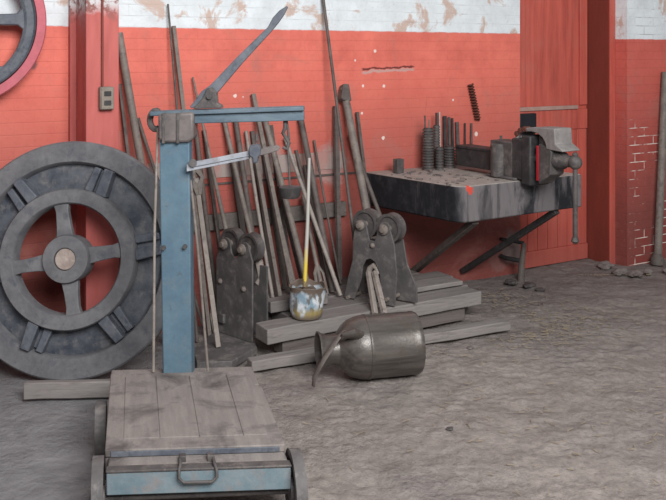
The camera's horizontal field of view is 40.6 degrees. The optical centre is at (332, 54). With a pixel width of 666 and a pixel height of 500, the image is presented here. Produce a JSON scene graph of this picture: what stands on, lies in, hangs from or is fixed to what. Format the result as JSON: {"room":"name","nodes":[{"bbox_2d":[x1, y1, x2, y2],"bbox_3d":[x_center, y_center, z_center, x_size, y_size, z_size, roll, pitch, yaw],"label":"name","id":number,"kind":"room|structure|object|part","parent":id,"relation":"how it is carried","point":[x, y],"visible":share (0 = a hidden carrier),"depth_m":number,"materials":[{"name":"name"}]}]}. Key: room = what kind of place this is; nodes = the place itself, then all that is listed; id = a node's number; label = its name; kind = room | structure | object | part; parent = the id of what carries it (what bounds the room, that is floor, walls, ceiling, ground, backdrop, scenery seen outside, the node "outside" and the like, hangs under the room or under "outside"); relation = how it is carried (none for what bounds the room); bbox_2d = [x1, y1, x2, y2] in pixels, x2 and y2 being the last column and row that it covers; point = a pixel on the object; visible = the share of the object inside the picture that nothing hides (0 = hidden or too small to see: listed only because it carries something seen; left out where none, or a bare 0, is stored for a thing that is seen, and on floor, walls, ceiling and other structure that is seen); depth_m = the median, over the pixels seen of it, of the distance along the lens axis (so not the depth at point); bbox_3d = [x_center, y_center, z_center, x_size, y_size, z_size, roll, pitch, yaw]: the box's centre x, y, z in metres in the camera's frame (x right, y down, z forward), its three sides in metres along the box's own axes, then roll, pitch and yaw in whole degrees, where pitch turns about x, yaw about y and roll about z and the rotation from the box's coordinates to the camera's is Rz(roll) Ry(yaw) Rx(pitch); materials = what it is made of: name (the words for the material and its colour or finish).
{"room":"metal workshop","nodes":[
{"label":"metal workshop","id":0,"kind":"room"},
{"bbox_2d":[0,0,519,332],"bbox_3d":[-1.529,0.045,5.450,6.948,3.450,0.221,0,0,-32],"label":"wall","id":1,"kind":"structure","parent":0,"point":[401,62],"depth_m":6.19,"materials":[{"name":"paint"}]},
{"bbox_2d":[0,0,46,94],"bbox_3d":[-2.044,-0.189,4.892,0.930,0.930,0.188,0,0,-32],"label":"wheel","id":2,"kind":"object","parent":1,"relation":"attached to","point":[31,18],"visible":1,"depth_m":5.02,"materials":[{"name":"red metal"}]},
{"bbox_2d":[68,0,118,310],"bbox_3d":[-1.384,0.030,5.216,0.210,3.420,0.330,0,0,-32],"label":"pillar","id":3,"kind":"structure","parent":1,"relation":"attached to","point":[86,122],"depth_m":5.10,"materials":[{"name":"paint"}]},
{"bbox_2d":[101,0,103,85],"bbox_3d":[-1.299,-0.752,5.066,0.014,1.856,0.014,0,0,0],"label":"conduit","id":4,"kind":"object","parent":1,"relation":"attached to","point":[102,1],"visible":1,"depth_m":5.06,"materials":[{"name":"red metal"}]},
{"bbox_2d":[98,86,113,109],"bbox_3d":[-1.273,0.243,5.059,0.080,0.130,0.053,0,0,-32],"label":"electrical outlet","id":5,"kind":"object","parent":1,"relation":"attached to","point":[105,94],"visible":1,"depth_m":5.04,"materials":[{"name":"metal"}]},
{"bbox_2d":[104,100,110,105],"bbox_3d":[-1.261,0.269,5.039,0.040,0.028,0.006,0,0,-32],"label":"socket","id":6,"kind":"object","parent":5,"relation":"attached to","point":[106,102],"depth_m":5.04,"materials":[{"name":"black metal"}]},
{"bbox_2d":[104,91,110,95],"bbox_3d":[-1.261,0.217,5.039,0.040,0.028,0.006,0,0,-32],"label":"socket","id":7,"kind":"object","parent":5,"relation":"attached to","point":[106,93],"depth_m":5.04,"materials":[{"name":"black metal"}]},
{"bbox_2d":[192,77,227,229],"bbox_3d":[-0.717,0.833,5.614,0.371,1.391,0.038,0,0,17],"label":"bar","id":8,"kind":"object","parent":1,"relation":"attached to","point":[221,209],"visible":0.6,"depth_m":5.62,"materials":[{"name":"metal"}]},
{"bbox_2d":[146,151,342,178],"bbox_3d":[-0.541,0.730,5.922,1.425,0.120,0.008,0,0,-32],"label":"trim","id":9,"kind":"structure","parent":1,"relation":"attached to","point":[326,159],"depth_m":6.04,"materials":[{"name":"paint"}]},
{"bbox_2d":[193,201,345,232],"bbox_3d":[-0.506,1.070,5.922,1.385,0.100,0.045,0,0,-32],"label":"rail","id":10,"kind":"object","parent":1,"relation":"attached to","point":[232,219],"visible":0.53,"depth_m":5.95,"materials":[{"name":"grey wood"}]},
{"bbox_2d":[205,172,354,185],"bbox_3d":[-0.491,0.829,5.951,1.640,0.012,0.012,0,0,-32],"label":"trim","id":11,"kind":"structure","parent":1,"relation":"attached to","point":[219,183],"depth_m":6.05,"materials":[{"name":"wood"}]},
{"bbox_2d":[367,165,580,273],"bbox_3d":[0.984,1.242,6.314,1.233,0.824,0.936,0,0,-32],"label":"workbench","id":12,"kind":"object","parent":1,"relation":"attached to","point":[473,200],"visible":0.72,"depth_m":6.00,"materials":[{"name":"black metal"}]},
{"bbox_2d":[393,158,403,173],"bbox_3d":[0.460,0.779,6.323,0.062,0.100,0.050,0,0,-37],"label":"block","id":13,"kind":"object","parent":12,"relation":"on","point":[398,163],"visible":1,"depth_m":6.30,"materials":[{"name":"metal"}]},
{"bbox_2d":[422,115,433,169],"bbox_3d":[0.685,0.633,6.492,0.082,0.393,0.082,0,0,0],"label":"bolt","id":14,"kind":"object","parent":12,"relation":"on","point":[427,135],"visible":1,"depth_m":6.46,"materials":[{"name":"metal"}]},
{"bbox_2d":[433,113,439,167],"bbox_3d":[0.761,0.627,6.620,0.052,0.404,0.052,0,0,0],"label":"bolt","id":15,"kind":"object","parent":12,"relation":"on","point":[436,126],"visible":0.59,"depth_m":6.60,"materials":[{"name":"metal"}]},
{"bbox_3d":[0.761,0.475,6.623,0.018,0.101,0.023,0,0,0],"label":"stem","id":16,"kind":"part","parent":15,"relation":"part of","materials":[{"name":"black metal"}]},
{"bbox_2d":[435,147,443,169],"bbox_3d":[0.770,0.747,6.509,0.060,0.164,0.060,0,0,0],"label":"bolt","id":17,"kind":"object","parent":12,"relation":"on","point":[439,151],"visible":1,"depth_m":6.49,"materials":[{"name":"metal"}]},
{"bbox_2d":[439,112,440,146],"bbox_3d":[0.797,0.626,6.707,0.012,0.402,0.045,0,0,-6],"label":"rod","id":18,"kind":"object","parent":12,"relation":"on","point":[439,112],"visible":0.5,"depth_m":6.71,"materials":[{"name":"grey metal"}]},
{"bbox_2d":[443,116,446,165],"bbox_3d":[0.839,0.642,6.739,0.030,0.371,0.051,0,0,-9],"label":"rod","id":19,"kind":"object","parent":12,"relation":"on","point":[444,117],"visible":0.67,"depth_m":6.73,"materials":[{"name":"black metal"}]},
{"bbox_2d":[391,169,499,185],"bbox_3d":[0.938,0.823,6.229,0.948,0.009,0.717,0,0,-31],"label":"scraps","id":20,"kind":"object","parent":12,"relation":"on","point":[430,171],"visible":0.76,"depth_m":6.13,"materials":[{"name":"grey metal"}]},
{"bbox_2d":[444,145,454,167],"bbox_3d":[0.859,0.750,6.633,0.088,0.158,0.088,0,0,0],"label":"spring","id":21,"kind":"object","parent":12,"relation":"on","point":[449,151],"visible":0.98,"depth_m":6.60,"materials":[{"name":"metal"}]},
{"bbox_2d":[448,117,450,144],"bbox_3d":[0.875,0.647,6.761,0.019,0.362,0.040,0,0,-13],"label":"rod","id":22,"kind":"object","parent":12,"relation":"on","point":[449,127],"visible":0.6,"depth_m":6.76,"materials":[{"name":"metal"}]},
{"bbox_2d":[451,118,454,162],"bbox_3d":[0.902,0.651,6.777,0.017,0.353,0.037,0,0,-21],"label":"rod","id":23,"kind":"object","parent":12,"relation":"on","point":[452,122],"visible":0.62,"depth_m":6.78,"materials":[{"name":"black metal"}]},
{"bbox_2d":[455,122,459,144],"bbox_3d":[0.943,0.667,6.802,0.027,0.322,0.047,0,0,-26],"label":"rod","id":24,"kind":"object","parent":12,"relation":"on","point":[456,123],"visible":0.6,"depth_m":6.79,"materials":[{"name":"metal"}]},
{"bbox_2d":[464,123,465,143],"bbox_3d":[1.004,0.672,6.834,0.013,0.311,0.050,0,0,4],"label":"rod","id":25,"kind":"object","parent":12,"relation":"on","point":[464,123],"visible":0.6,"depth_m":6.84,"materials":[{"name":"black metal"}]},
{"bbox_2d":[471,123,472,143],"bbox_3d":[1.058,0.674,6.867,0.015,0.309,0.053,0,0,5],"label":"rod","id":26,"kind":"object","parent":12,"relation":"on","point":[471,123],"visible":0.6,"depth_m":6.87,"materials":[{"name":"metal"}]},
{"bbox_2d":[456,126,581,243],"bbox_3d":[1.233,0.820,6.051,0.245,0.711,1.134,0,0,-32],"label":"bench vise","id":27,"kind":"object","parent":12,"relation":"on","point":[540,158],"visible":1,"depth_m":5.86,"materials":[{"name":"black metal"}]},
{"bbox_2d":[468,83,480,120],"bbox_3d":[1.082,0.360,6.887,0.122,0.290,0.050,0,0,-32],"label":"coil spring","id":28,"kind":"object","parent":1,"relation":"hanging from","point":[476,112],"visible":1,"depth_m":6.88,"materials":[{"name":"brown metal"}]},
{"bbox_2d":[520,0,587,268],"bbox_3d":[1.804,0.020,7.430,0.900,3.400,0.110,0,0,-32],"label":"door","id":29,"kind":"structure","parent":1,"relation":"in","point":[553,33],"depth_m":7.44,"materials":[{"name":"paint"}]},
{"bbox_3d":[1.556,0.535,7.243,0.178,0.130,0.050,0,0,-32],"label":"lock plate","id":30,"kind":"part","parent":29,"relation":"part of","materials":[{"name":"black metal"}]},
{"bbox_3d":[1.810,0.536,7.417,0.793,0.168,0.020,0,0,-32],"label":"lock rail","id":31,"kind":"part","parent":29,"relation":"part of","materials":[{"name":"paint"}]},
{"bbox_3d":[1.812,1.655,7.414,0.793,0.130,0.025,0,0,-32],"label":"rail","id":32,"kind":"part","parent":29,"relation":"part of","materials":[{"name":"paint"}]},
{"bbox_2d":[0,258,665,499],"bbox_3d":[0.600,1.728,5.300,8.400,0.043,8.200,0,0,0],"label":"floor","id":33,"kind":"structure","parent":0,"point":[47,445],"depth_m":4.34,"materials":[{"name":"grey concrete"}]},
{"bbox_2d":[23,379,109,399],"bbox_3d":[-1.311,1.676,4.513,0.465,0.086,0.048,0,0,-4],"label":"board","id":34,"kind":"object","parent":33,"relation":"on","point":[89,388],"visible":0.8,"depth_m":4.49,"materials":[{"name":"wood"}]},
{"bbox_2d":[0,141,161,380],"bbox_3d":[-1.413,1.096,4.848,1.256,1.248,0.275,0,0,4],"label":"wheel","id":35,"kind":"object","parent":33,"relation":"on","point":[37,340],"visible":0.97,"depth_m":4.80,"materials":[{"name":"grey metal"}]},
{"bbox_2d":[119,32,145,165],"bbox_3d":[-1.112,0.794,5.348,0.418,1.862,0.047,0,0,20],"label":"pipe","id":36,"kind":"object","parent":33,"relation":"on","point":[123,59],"visible":0.34,"depth_m":5.37,"materials":[{"name":"grey metal"}]},
{"bbox_2d":[119,84,151,345],"bbox_3d":[-1.186,0.948,5.385,0.252,1.548,0.024,0,0,25],"label":"bar","id":37,"kind":"object","parent":33,"relation":"on","point":[120,85],"visible":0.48,"depth_m":5.41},
{"bbox_2d":[138,117,206,334],"bbox_3d":[-0.986,1.052,5.518,0.431,1.342,0.022,0,0,-7],"label":"bar","id":38,"kind":"object","parent":33,"relation":"on","point":[139,120],"visible":0.34,"depth_m":5.50,"materials":[{"name":"metal"}]},
{"bbox_2d":[167,4,198,341],"bbox_3d":[-0.918,0.702,5.500,0.298,2.039,0.019,0,0,43],"label":"rod","id":39,"kind":"object","parent":33,"relation":"on","point":[171,44],"visible":0.51,"depth_m":5.54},
{"bbox_2d":[171,26,211,336],"bbox_3d":[-0.870,0.770,5.531,0.328,1.905,0.031,0,0,34],"label":"bar","id":40,"kind":"object","parent":33,"relation":"on","point":[173,28],"visible":0.47,"depth_m":5.51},
{"bbox_2d":[89,6,307,499],"bbox_3d":[-0.567,0.747,3.664,0.918,1.946,1.158,0,0,-3],"label":"scale","id":41,"kind":"object","parent":33,"relation":"on","point":[178,430],"visible":1,"depth_m":3.76,"materials":[{"name":"blue metal"}]},
{"bbox_3d":[-0.817,0.899,4.147,0.032,1.126,0.024,0,0,-12],"label":"tie rod","id":42,"kind":"part","parent":41,"relation":"part of","materials":[{"name":"grey metal"}]},
{"bbox_3d":[-0.722,0.952,4.170,0.150,1.154,0.100,0,0,0],"label":"post","id":43,"kind":"part","parent":41,"relation":"part of","materials":[{"name":"blue metal"}]},
{"bbox_3d":[-0.597,1.512,3.719,0.648,0.087,1.124,0,0,-12],"label":"frame","id":44,"kind":"part","parent":41,"relation":"part of","materials":[{"name":"wood"}]},
{"bbox_3d":[-0.482,1.482,3.216,0.150,0.063,0.091,0,0,-4],"label":"bail handle","id":45,"kind":"part","parent":41,"relation":"part of","materials":[{"name":"metal"}]},
{"bbox_3d":[-0.613,1.010,4.133,0.107,0.868,0.019,0,0,25],"label":"tie rod","id":46,"kind":"part","parent":41,"relation":"part of","materials":[{"name":"grey metal"}]},
{"bbox_3d":[-0.485,0.278,4.168,0.706,0.083,0.105,0,0,0],"label":"arm","id":47,"kind":"part","parent":41,"relation":"part of","materials":[{"name":"blue paint"}]},
{"bbox_3d":[-0.435,0.010,4.171,0.451,0.473,0.026,0,0,0],"label":"lever","id":48,"kind":"part","parent":41,"relation":"part of","materials":[{"name":"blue metal"}]},
{"bbox_3d":[-0.200,0.510,4.080,0.018,0.186,0.009,0,0,0],"label":"hanger rod","id":49,"kind":"part","parent":41,"relation":"part of","materials":[{"name":"metal"}]},
{"bbox_2d":[195,130,216,331],"bbox_3d":[-0.776,1.097,5.600,0.262,1.253,0.103,0,0,25],"label":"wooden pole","id":50,"kind":"object","parent":33,"relation":"on","point":[197,140],"visible":0.35,"depth_m":5.61,"materials":[{"name":"brown wood"}]},
{"bbox_3d":[-0.703,1.613,5.566,0.123,0.222,0.042,0,0,-32],"label":"blade","id":51,"kind":"part","parent":50,"relation":"part of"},
{"bbox_2d":[202,130,220,249],"bbox_3d":[-0.734,1.099,5.702,0.214,1.246,0.030,0,0,19],"label":"bar","id":52,"kind":"object","parent":33,"relation":"on","point":[210,179],"visible":0.34,"depth_m":5.70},
{"bbox_2d":[195,332,256,367],"bbox_3d":[-0.616,1.694,5.196,0.361,0.044,0.588,0,0,0],"label":"slab","id":53,"kind":"object","parent":33,"relation":"on","point":[233,351],"visible":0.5,"depth_m":5.08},
{"bbox_2d":[193,169,220,347],"bbox_3d":[-0.746,1.165,5.198,0.096,1.003,0.233,0,0,-37],"label":"ring spanner","id":54,"kind":"object","parent":53,"relation":"on","point":[197,182],"visible":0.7,"depth_m":5.21,"materials":[{"name":"grey metal"}]},
{"bbox_2d":[216,227,267,342],"bbox_3d":[-0.546,1.357,5.373,0.344,0.626,0.189,0,0,43],"label":"pulley block","id":55,"kind":"object","parent":53,"relation":"on","point":[242,284],"visible":0.97,"depth_m":5.33,"materials":[{"name":"metal"}]},
{"bbox_3d":[-0.584,1.381,5.337,0.329,0.577,0.012,0,0,44],"label":"plate","id":56,"kind":"part","parent":55,"relation":"part of","materials":[{"name":"grey metal"}]},
{"bbox_3d":[-0.503,1.458,5.419,0.327,0.423,0.012,0,0,44],"label":"plate","id":57,"kind":"part","parent":55,"relation":"part of","materials":[{"name":"grey metal"}]},
{"bbox_2d":[268,270,418,297],"bbox_3d":[-0.003,1.627,6.093,1.341,0.177,0.183,0,0,-32],"label":"timber","id":58,"kind":"object","parent":33,"relation":"on","point":[344,281],"visible":0.08,"depth_m":5.96,"materials":[{"name":"wood"}]},
{"bbox_2d":[228,150,245,233],"bbox_3d":[-0.588,1.070,5.798,0.188,0.913,0.036,0,0,24],"label":"bar","id":59,"kind":"object","parent":58,"relation":"on","point":[238,203],"visible":0.39,"depth_m":5.80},
{"bbox_2d":[233,122,254,262],"bbox_3d":[-0.547,0.947,5.776,0.250,1.161,0.036,0,0,31],"label":"bar","id":60,"kind":"object","parent":58,"relation":"on","point":[236,124],"visible":0.52,"depth_m":5.78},
{"bbox_2d":[250,131,274,288],"bbox_3d":[-0.464,1.012,5.892,0.173,1.029,0.033,0,0,14],"label":"bar","id":61,"kind":"object","parent":58,"relation":"on","point":[252,133],"visible":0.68,"depth_m":5.88,"materials":[{"name":"brown wood"}]},
{"bbox_2d":[262,156,287,288],"bbox_3d":[-0.384,1.076,5.908,0.192,0.900,0.035,0,0,30],"label":"bar","id":62,"kind":"object","parent":58,"relation":"on","point":[277,242],"visible":0.51,"depth_m":5.88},
{"bbox_2d":[270,125,290,258],"bbox_3d":[-0.342,0.995,5.988,0.167,1.061,0.023,0,0,0],"label":"bar","id":63,"kind":"object","parent":58,"relation":"on","point":[271,126],"visible":0.29,"depth_m":5.98,"materials":[{"name":"grey metal"}]},
{"bbox_2d":[294,150,323,280],"bbox_3d":[-0.151,1.083,6.064,0.226,0.886,0.024,0,0,14],"label":"bar","id":64,"kind":"object","parent":58,"relation":"on","point":[296,151],"visible":0.54,"depth_m":6.06,"materials":[{"name":"brown wood"}]},
{"bbox_2d":[333,106,342,279],"bbox_3d":[0.031,0.939,6.165,0.038,1.175,0.179,0,0,-11],"label":"wooden pole","id":65,"kind":"object","parent":58,"relation":"on","point":[335,122],"visible":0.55,"depth_m":6.15,"materials":[{"name":"brown wood"}]},
{"bbox_2d":[355,112,370,207],"bbox_3d":[0.239,0.962,6.317,0.170,1.126,0.029,0,0,9],"label":"bar","id":66,"kind":"object","parent":58,"relation":"on","point":[356,113],"visible":0.49,"depth_m":6.31,"materials":[{"name":"metal"}]},
{"bbox_2d":[268,271,452,320],"bbox_3d":[0.161,1.627,5.958,1.481,0.177,0.184,0,0,-32],"label":"timber","id":67,"kind":"object","parent":33,"relation":"on","point":[434,274],"visible":0.1,"depth_m":6.20,"materials":[{"name":"grey wood"}]},
{"bbox_2d":[222,123,268,297],"bbox_3d":[-0.556,0.962,5.688,0.392,1.135,0.034,0,0,34],"label":"pipe","id":68,"kind":"object","parent":67,"relation":"on","point":[225,125],"visible":0.48,"depth_m":5.71,"materials":[{"name":"grey metal"}]},
{"bbox_2d":[244,131,273,296],"bbox_3d":[-0.474,1.010,5.756,0.026,1.034,0.325,0,0,-39],"label":"rod","id":69,"kind":"object","parent":67,"relation":"on","point":[245,132],"visible":0.77,"depth_m":5.75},
{"bbox_2d":[254,160,281,295],"bbox_3d":[-0.419,1.104,5.772,0.031,0.848,0.265,0,0,-44],"label":"bar","id":70,"kind":"object","parent":67,"relation":"on","point":[256,165],"visible":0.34,"depth_m":5.76,"materials":[{"name":"grey metal"}]},
{"bbox_2d":[251,93,292,290],"bbox_3d":[-0.385,0.890,5.770,0.415,1.277,0.033,0,0,43],"label":"bar","id":71,"kind":"object","parent":67,"relation":"on","point":[253,96],"visible":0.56,"depth_m":5.75,"materials":[{"name":"grey metal"}]},
{"bbox_2d":[263,121,308,278],"bbox_3d":[-0.303,0.956,5.832,0.407,1.148,0.041,0,0,33],"label":"pipe","id":72,"kind":"object","parent":67,"relation":"on","point":[266,125],"visible":0.63,"depth_m":5.81,"materials":[{"name":"grey metal"}]},
{"bbox_2d":[281,221,295,281],"bbox_3d":[-0.323,1.157,5.784,0.287,0.744,0.029,0,0,43],"label":"rod","id":73,"kind":"object","parent":67,"relation":"on","point":[292,271],"visible":0.21,"depth_m":5.74,"materials":[{"name":"grey metal"}]},
{"bbox_2d":[276,186,302,278],"bbox_3d":[-0.269,1.194,5.888,0.234,0.670,0.039,0,0,28],"label":"bar","id":74,"kind":"object","parent":67,"relation":"on","point":[277,187],"visible":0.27,"depth_m":5.88,"materials":[{"name":"grey metal"}]},
{"bbox_2d":[301,194,328,293],"bbox_3d":[-0.126,1.233,5.892,0.085,0.597,0.378,0,0,-21],"label":"bar","id":75,"kind":"object","parent":67,"relation":"on","point":[318,270],"visible":0.67,"depth_m":5.83,"materials":[{"name":"grey metal"}]},
{"bbox_2d":[303,165,328,286],"bbox_3d":[-0.104,1.134,6.007,0.260,0.789,0.033,0,0,42],"label":"bar","id":76,"kind":"object","parent":67,"relation":"on","point":[304,166],"visible":0.47,"depth_m":6.01,"materials":[{"name":"metal"}]},
{"bbox_2d":[298,120,335,291],"bbox_3d":[-0.111,0.958,5.938,0.044,1.144,0.412,0,0,-38],"label":"pipe","id":77,"kind":"object","parent":67,"relation":"on","point":[303,132],"visible":0.78,"depth_m":5.92,"materials":[{"name":"grey metal"}]},
{"bbox_2d":[313,140,341,283],"bbox_3d":[-0.040,1.053,6.076,0.256,0.946,0.018,0,0,41],"label":"rod","id":78,"kind":"object","parent":67,"relation":"on","point":[314,142],"visible":1,"depth_m":6.07,"materials":[{"name":"metal"}]},
{"bbox_2d":[322,0,354,238],"bbox_3d":[0.054,0.553,6.027,0.022,1.947,0.416,0,0,-39],"label":"rod","id":79,"kind":"object","parent":67,"relation":"on","point":[323,1],"visible":0.8,"depth_m":6.04,"materials":[{"name":"grey metal"}]},
{"bbox_2d":[361,159,381,215],"bbox_3d":[0.303,1.038,6.209,0.427,0.984,0.032,0,0,22],"label":"bar","id":80,"kind":"object","parent":67,"relation":"on","point":[367,181],"visible":0.3,"depth_m":6.21,"materials":[{"name":"grey metal"}]},
{"bbox_2d":[312,311,425,386],"bbox_3d":[0.158,1.554,4.788,0.608,0.334,0.342,-1,0,-13],"label":"milk can","id":81,"kind":"object","parent":33,"relation":"on","point":[380,345],"visible":1,"depth_m":4.68,"materials":[{"name":"grey metal"}]},
{"bbox_3d":[0.092,1.456,4.660,0.140,0.091,0.104,-1,0,-13],"label":"handle","id":82,"kind":"part","parent":81,"relation":"part of","materials":[{"name":"grey metal"}]},
{"bbox_2d":[274,308,464,352],"bbox_3d":[0.255,1.671,5.518,1.341,0.089,0.114,0,0,-32],"label":"timber","id":83,"kind":"object","parent":33,"relation":"on","point":[439,318],"visible":0.33,"depth_m":5.66,"materials":[{"name":"brown wood"}]},
{"bbox_2d":[256,286,481,343],"bbox_3d":[0.261,1.580,5.513,1.566,0.090,0.159,0,0,-32],"label":"timber","id":84,"kind":"object","parent":83,"relation":"on","point":[289,328],"visible":0.8,"depth_m":5.39,"materials":[{"name":"grey wood"}]},
{"bbox_2d":[289,278,326,320],"bbox_3d":[-0.148,1.432,5.266,0.220,0.197,0.230,0,0,0],"label":"bucket","id":85,"kind":"object","parent":84,"relation":"on","point":[305,303],"visible":0.98,"depth_m":5.19,"materials":[{"name":"metal"}]},
{"bbox_2d":[302,158,310,286],"bbox_3d":[-0.153,0.990,5.341,0.025,0.742,0.177,0,0,10],"label":"stick","id":86,"kind":"object","parent":85,"relation":"on","point":[305,266],"visible":1,"depth_m":5.33,"materials":[{"name":"paint"}]},
{"bbox_2d":[344,208,417,313],"bbox_3d":[0.255,1.262,5.568,0.436,0.584,0.335,0,0,43],"label":"pulley block","id":87,"kind":"object","parent":84,"relation":"on","point":[384,257],"visible":0.98,"depth_m":5.56,"materials":[{"name":"metal"}]},
{"bbox_3d":[0.231,1.276,5.575,0.392,0.508,0.012,0,0,37],"label":"plate","id":88,"kind":"part","parent":87,"relation":"part of","materials":[{"name":"grey metal"}]},
{"bbox_3d":[0.342,1.335,5.661,0.437,0.381,0.012,0,0,37],"label":"plate","id":89,"kind":"part","parent":87,"relation":"part of","materials":[{"name":"grey metal"}]},
{"bbox_2d":[272,283,467,319],"bbox_3d":[0.266,1.627,5.768,1.381,0.177,0.208,0,0,-32],"label":"timber","id":90,"kind":"object","parent":33,"relation":"on","point":[340,301],"visible":0.21,"depth_m":5.62,"materials":[{"name":"grey wood"}]},
{"bbox_2d":[268,292,327,312],"bbox_3d":[-0.224,1.498,5.477,0.401,0.070,0.102,0,0,-32],"label":"timber","id":91,"kind":"object","parent":90,"relation":"on","point":[276,304],"visible":0.44,"depth_m":5.37,"materials":[{"name":"grey wood"}]},
{"bbox_2d":[283,138,341,295],"bbox_3d":[-0.137,1.040,5.864,0.516,0.981,0.028,0,0,41],"label":"rod","id":92,"kind":"object","parent":90,"relation":"on","point":[291,156],"visible":0.83,"depth_m":5.83,"materials":[{"name":"grey metal"}]},
{"bbox_2d":[338,84,380,283],"bbox_3d":[0.184,0.866,6.075,0.085,1.333,0.471,0,0,-35],"label":"wooden pole","id":93,"kind":"object","parent":90,"relation":"on","point":[344,96],"visible":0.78,"depth_m":6.12,"materials":[{"name":"wood"}]},
{"bbox_2d":[415,276,462,291],"bbox_3d":[0.595,1.516,5.920,0.542,0.033,0.161,0,0,-32],"label":"timber","id":94,"kind":"object","parent":90,"relation":"on","point":[423,285],"visible":0.56,"depth_m":5.94,"materials":[{"name":"grey wood"}]},
{"bbox_2d":[247,318,510,371],"bbox_3d":[0.317,1.687,5.271,1.709,0.062,0.089,0,0,-25],"label":"board","id":95,"kind":"object","parent":33,"relation":"on","point":[304,355],"visible":0.58,"depth_m":5.36,"materials":[{"name":"wood"}]},
{"bbox_2d":[285,274,665,494],"bbox_3d":[1.406,1.716,5.281,2.139,0.012,4.638,0,0,29],"label":"litter","id":96,"kind":"object","parent":33,"relation":"on","point":[586,308],"visible":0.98,"depth_m":5.43,"materials":[{"name":"grey gravel"}]},
{"bbox_2d":[504,279,517,284],"bbox_3d":[1.332,1.710,6.758,0.106,0.044,0.098,0,0,44],"label":"stone","id":97,"kind":"object","parent":33,"relation":"on","point":[507,281],"visible":1,"depth_m":6.73,"materials":[{"name":"stone"}]},
{"bbox_2d":[499,237,525,281],"bbox_3d":[1.383,1.615,6.966,0.217,0.387,0.080,0,0,30],"label":"pipe stub","id":98,"kind":"object","parent":33,"relation":"on","point":[521,260],"visible":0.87,"depth_m":6.92,"materials":[{"name":"black metal"}]},
{"bbox_3d":[1.373,1.579,6.972,0.191,0.049,0.062,0,0,36],"label":"arm","id":99,"kind":"part","parent":98,"relation":"part of","materials":[{"name":"black metal"}]},
{"bbox_3d":[1.382,1.442,6.979,0.202,0.042,0.055,0,0,32],"label":"arm","id":100,"kind":"part","parent":98,"relation":"part of","materials":[{"name":"black metal"}]},
{"bbox_2d":[523,282,536,289],"bbox_3d":[1.451,1.705,6.645,0.108,0.054,0.121,0,0,0],"label":"stone","id":101,"kind":"object","parent":33,"relation":"on","point":[528,285],"visible":0.98,"depth_m":6.61,"materials":[{"name":"stone"}]},
{"bbox_2d":[535,287,545,291],"bbox_3d":[1.507,1.713,6.558,0.080,0.038,0.078,0,0,0],"label":"stone","id":102,"kind":"object","parent":33,"relation":"on","point":[541,289],"visible":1,"depth_m":6.54,"materials":[{"name":"stone"}]},
{"bbox_2d":[597,261,613,269],"bbox_3d":[2.207,1.698,7.269,0.126,0.069,0.117,0,0,-31],"label":"stone","id":103,"kind":"object","parent":33,"relation":"on","point":[603,265],"visible":1,"depth_m":7.24,"materials":[{"name":"grey stone"}]},
{"bbox_2d":[611,268,627,275],"bbox_3d":[2.257,1.702,7.067,0.124,0.061,0.115,0,0,0],"label":"stone","id":104,"kind":"object","parent":33,"relation":"on","point":[618,271],"visible":1,"depth_m":7.05,"materials":[{"name":"grey stone"}]},
{"bbox_2d":[627,269,642,276],"bbox_3d":[2.357,1.703,7.008,0.103,0.058,0.108,0,0,-32],"label":"stone","id":105,"kind":"object","parent":33,"relation":"on","point":[635,273],"visible":1,"depth_m":6.99,"materials":[{"name":"grey stone"}]},
{"bbox_2d":[643,268,652,275],"bbox_3d":[2.474,1.705,7.067,0.074,0.054,0.092,0,0,38],"label":"stone","id":106,"kind":"object","parent":33,"relation":"on","point":[647,270],"visible":0.99,"depth_m":7.05,"materials":[{"name":"grey stone"}]},
{"bbox_2d":[650,72,665,265],"bbox_3d":[2.722,0.929,7.442,0.268,1.581,0.109,0,0,-43],"label":"post","id":107,"kind":"object","parent":33,"relation":"on","point":[657,258],"visible":1,"depth_m":7.42,"materials":[{"name":"grey metal"}]},
{"bbox_2d":[615,0,665,265],"bbox_3d":[3.364,0.045,8.247,2.586,3.450,0.530,0,0,-32],"label":"wall","id":108,"kind":"structure","parent":0,"point":[640,25],"depth_m":7.43,"materials":[{"name":"brick"}]},
{"bbox_2d":[586,0,608,261],"bbox_3d":[2.200,0.030,7.612,0.059,3.420,0.395,0,0,-32],"label":"trim","id":109,"kind":"structure","parent":108,"relation":"attached to","point":[597,130],"depth_m":7.52,"materials":[{"name":"red wood"}]},
{"bbox_2d":[609,0,614,263],"bbox_3d":[2.307,0.030,7.436,0.062,3.420,0.015,0,0,-32],"label":"trim","id":110,"kind":"structure","parent":108,"relation":"attached to","point":[611,2],"depth_m":7.43,"materials":[{"name":"paint"}]}
]}

